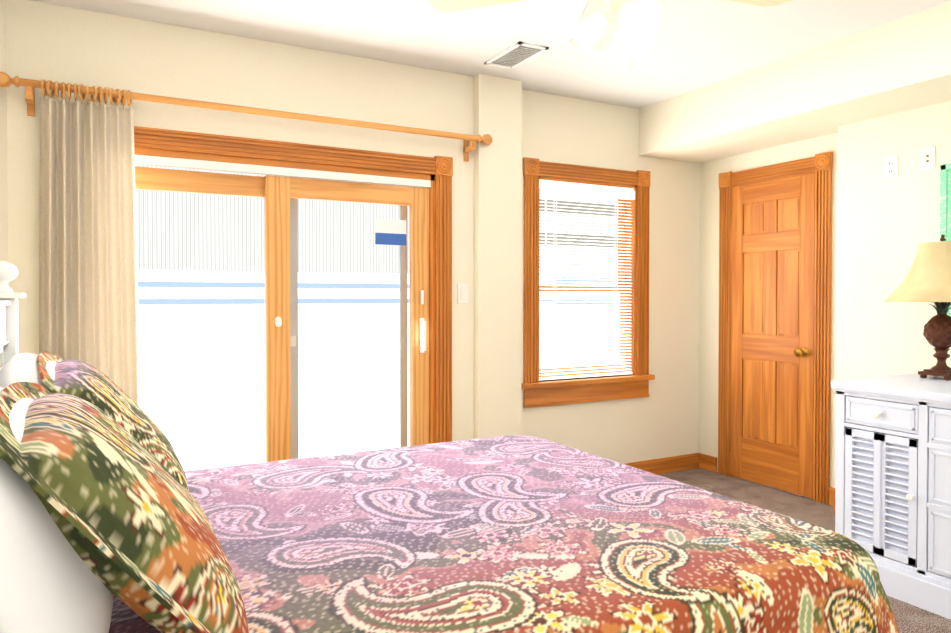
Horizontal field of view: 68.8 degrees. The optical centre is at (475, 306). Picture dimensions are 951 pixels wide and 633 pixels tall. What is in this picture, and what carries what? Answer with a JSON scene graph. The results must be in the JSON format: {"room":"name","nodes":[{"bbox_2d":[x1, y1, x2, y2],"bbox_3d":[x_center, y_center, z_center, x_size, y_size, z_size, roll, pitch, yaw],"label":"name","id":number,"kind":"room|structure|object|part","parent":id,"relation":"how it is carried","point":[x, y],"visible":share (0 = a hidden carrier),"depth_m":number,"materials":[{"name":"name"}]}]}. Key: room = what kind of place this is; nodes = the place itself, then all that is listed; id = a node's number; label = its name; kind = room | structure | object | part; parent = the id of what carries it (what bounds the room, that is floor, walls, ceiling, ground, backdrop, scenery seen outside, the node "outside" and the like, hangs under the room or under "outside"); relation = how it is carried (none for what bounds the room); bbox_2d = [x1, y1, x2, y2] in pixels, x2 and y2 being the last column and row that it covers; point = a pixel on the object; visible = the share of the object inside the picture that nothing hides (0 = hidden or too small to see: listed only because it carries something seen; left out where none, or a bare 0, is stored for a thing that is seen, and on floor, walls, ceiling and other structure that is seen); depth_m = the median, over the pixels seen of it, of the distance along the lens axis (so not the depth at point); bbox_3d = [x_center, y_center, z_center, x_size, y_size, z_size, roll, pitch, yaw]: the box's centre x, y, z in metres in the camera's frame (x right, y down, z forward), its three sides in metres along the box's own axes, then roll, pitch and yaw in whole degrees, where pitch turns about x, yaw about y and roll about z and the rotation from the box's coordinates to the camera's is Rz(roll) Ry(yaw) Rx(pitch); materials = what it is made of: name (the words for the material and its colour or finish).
{"room":"bedroom","nodes":[
{"label":"bedroom","id":0,"kind":"room"},
{"bbox_2d":[0,0,950,498],"bbox_3d":[0.993,-0.045,1.729,4.410,2.568,5.650,0,1,-28],"label":"wall","id":1,"kind":"structure","parent":0,"point":[882,228],"depth_m":3.97,"materials":[{"name":"paint"}]},
{"bbox_2d":[0,72,492,407],"bbox_3d":[-0.982,0.098,3.538,2.418,2.195,0.130,0,1,-28],"label":"curtain","id":2,"kind":"object","parent":1,"relation":"attached to","point":[88,297],"visible":0.62,"depth_m":3.11,"materials":[{"name":"beige fabric"}]},
{"bbox_3d":[-1.721,0.110,3.108,0.420,2.184,0.077,0,1,-28],"label":"panel","id":3,"kind":"part","parent":2,"relation":"part of","materials":[{"name":"beige fabric"}]},
{"bbox_3d":[-0.983,-0.923,3.525,2.418,0.153,0.128,0,1,-28],"label":"rod","id":4,"kind":"part","parent":2,"relation":"part of","materials":[{"name":"brown wood"}]},
{"bbox_2d":[134,126,452,467],"bbox_3d":[-1.035,0.177,3.643,1.973,2.071,0.177,0,1,-28],"label":"sliding glass door","id":5,"kind":"structure","parent":1,"relation":"in","point":[428,202],"depth_m":3.74,"materials":[{"name":"brown wood"}]},
{"bbox_2d":[457,284,467,303],"bbox_3d":[-0.074,-0.074,4.096,0.072,0.116,0.010,0,1,-28],"label":"switch plate","id":6,"kind":"object","parent":1,"relation":"attached to","point":[462,293],"visible":1,"depth_m":4.09,"materials":[{"name":"white plastic"}]},
{"bbox_2d":[521,157,654,407],"bbox_3d":[0.733,-0.152,4.683,1.080,1.579,0.205,0,1,-28],"label":"window unit","id":7,"kind":"structure","parent":1,"relation":"in","point":[629,191],"depth_m":4.66,"materials":[{"name":"brown wood"}]},
{"bbox_2d":[625,453,704,473],"bbox_3d":[0.943,1.143,4.739,1.645,0.107,0.040,0,1,-28],"label":"baseboard","id":8,"kind":"structure","parent":1,"relation":"attached to","point":[680,463],"depth_m":5.00,"materials":[{"name":"brown wood"}]},
{"bbox_2d":[718,152,832,504],"bbox_3d":[1.916,0.131,4.564,0.087,2.137,0.858,0,1,-28],"label":"door","id":9,"kind":"structure","parent":1,"relation":"attached to","point":[774,352],"depth_m":4.53,"materials":[{"name":"brown wood"}]},
{"bbox_2d":[831,493,834,513],"bbox_3d":[3.118,1.180,2.142,0.016,0.107,4.320,0,1,-28],"label":"baseboard","id":10,"kind":"structure","parent":1,"relation":"attached to","point":[833,494],"depth_m":4.19,"materials":[{"name":"brown wood"}]},
{"bbox_2d":[884,155,897,178],"bbox_3d":[2.240,-0.749,3.743,0.008,0.116,0.072,0,1,-28],"label":"electrical outlet plate","id":11,"kind":"object","parent":1,"relation":"attached to","point":[891,167],"visible":1,"depth_m":3.74,"materials":[{"name":"white plastic"}]},
{"bbox_2d":[921,146,935,170],"bbox_3d":[2.329,-0.762,3.575,0.012,0.116,0.072,0,1,-28],"label":"outlet plate","id":12,"kind":"object","parent":1,"relation":"attached to","point":[928,158],"visible":1,"depth_m":3.57,"materials":[{"name":"white plastic"}]},
{"bbox_2d":[939,163,950,316],"bbox_3d":[2.700,-0.262,2.861,0.043,0.880,1.460,0,1,-28],"label":"mirror","id":13,"kind":"object","parent":1,"relation":"attached to","point":[945,199],"visible":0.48,"depth_m":3.47,"materials":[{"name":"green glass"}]},
{"bbox_2d":[30,0,950,108],"bbox_3d":[1.029,-1.353,1.644,5.010,0.050,6.100,0,1,-28],"label":"ceiling","id":14,"kind":"structure","parent":0,"point":[701,43],"depth_m":3.43,"materials":[{"name":"paint"}]},
{"bbox_2d":[484,41,548,68],"bbox_3d":[0.216,-1.352,3.752,0.180,0.011,0.370,0,1,-28],"label":"ceiling vent","id":15,"kind":"object","parent":14,"relation":"in","point":[516,55],"visible":1,"depth_m":3.74,"materials":[{"name":"white plastic"}]},
{"bbox_2d":[604,0,632,13],"bbox_3d":[0.491,-1.169,2.356,0.248,0.337,0.248,0,1,-28],"label":"motor","id":16,"kind":"object","parent":14,"relation":"attached to","point":[614,4],"visible":0.38,"depth_m":2.34,"materials":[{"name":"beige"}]},
{"bbox_2d":[428,0,525,12],"bbox_3d":[0.117,-1.131,2.471,0.612,0.035,0.163,0,1,20],"label":"blade","id":17,"kind":"object","parent":16,"relation":"attached to","point":[446,6],"depth_m":2.57,"materials":[{"name":"beige"}]},
{"bbox_2d":[570,0,618,49],"bbox_3d":[0.484,-1.134,2.748,0.163,0.035,0.612,0,1,2],"label":"fan","id":18,"kind":"object","parent":16,"relation":"attached to","point":[592,7],"depth_m":2.75,"materials":[{"name":"beige"}]},
{"bbox_2d":[566,1,661,68],"bbox_3d":[0.505,-0.920,2.349,0.336,0.235,0.327,0,1,-28],"label":"ceiling fan light","id":19,"kind":"object","parent":16,"relation":"attached to","point":[639,23],"visible":1,"depth_m":2.34,"materials":[{"name":"beige"}]},
{"bbox_2d":[726,0,791,6],"bbox_3d":[0.806,-1.128,2.258,0.543,0.035,0.908,0,1,20],"label":"blade","id":20,"kind":"object","parent":16,"relation":"attached to","point":[763,3],"depth_m":2.58,"materials":[{"name":"beige"}]},
{"bbox_2d":[639,1,950,162],"bbox_3d":[2.710,-1.185,2.564,0.600,0.332,5.510,0,1,-28],"label":"soffit beam","id":21,"kind":"structure","parent":0,"point":[903,64],"depth_m":3.74,"materials":[{"name":"paint"}]},
{"bbox_2d":[657,468,950,632],"bbox_3d":[1.062,1.266,1.620,5.010,0.050,5.960,0,1,-28],"label":"floor","id":22,"kind":"structure","parent":0,"point":[909,618],"depth_m":4.22,"materials":[{"name":"carpet"}]},
{"bbox_2d":[0,261,898,632],"bbox_3d":[-0.228,0.550,1.946,2.110,1.373,1.799,0,1,-28],"label":"bed","id":23,"kind":"object","parent":22,"relation":"on","point":[114,517],"visible":1,"depth_m":1.52,"materials":[{"name":"fabric"}]},
{"bbox_3d":[-1.080,0.557,1.438,0.128,1.373,1.708,0,1,-28],"label":"headboard","id":24,"kind":"part","parent":23,"relation":"part of","materials":[{"name":"white paint"}]},
{"bbox_2d":[831,373,950,619],"bbox_3d":[2.333,0.785,2.678,0.830,0.881,1.530,0,1,-28],"label":"dresser","id":25,"kind":"object","parent":22,"relation":"on","point":[893,483],"visible":0.98,"depth_m":2.91,"materials":[{"name":"white wood"}]},
{"bbox_2d":[884,234,950,379],"bbox_3d":[2.167,0.000,3.225,0.468,0.672,0.468,0,1,-28],"label":"lamp","id":26,"kind":"object","parent":25,"relation":"on","point":[927,278],"visible":1,"depth_m":3.17,"materials":[{"name":"beige fabric"}]},
{"bbox_3d":[2.167,-0.178,3.223,0.468,0.314,0.468,0,1,-28],"label":"lamp shade","id":27,"kind":"part","parent":26,"relation":"part of","materials":[{"name":"beige fabric"}]},
{"label":"outside","id":28,"kind":"structure","parent":0,"visible":0},
{"bbox_2d":[135,164,619,470],"bbox_3d":[-2.457,-3.326,8.771,16.000,9.170,10.000,0,1,-28],"label":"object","id":29,"kind":"structure","parent":28,"point":[193,302],"depth_m":8.77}
]}

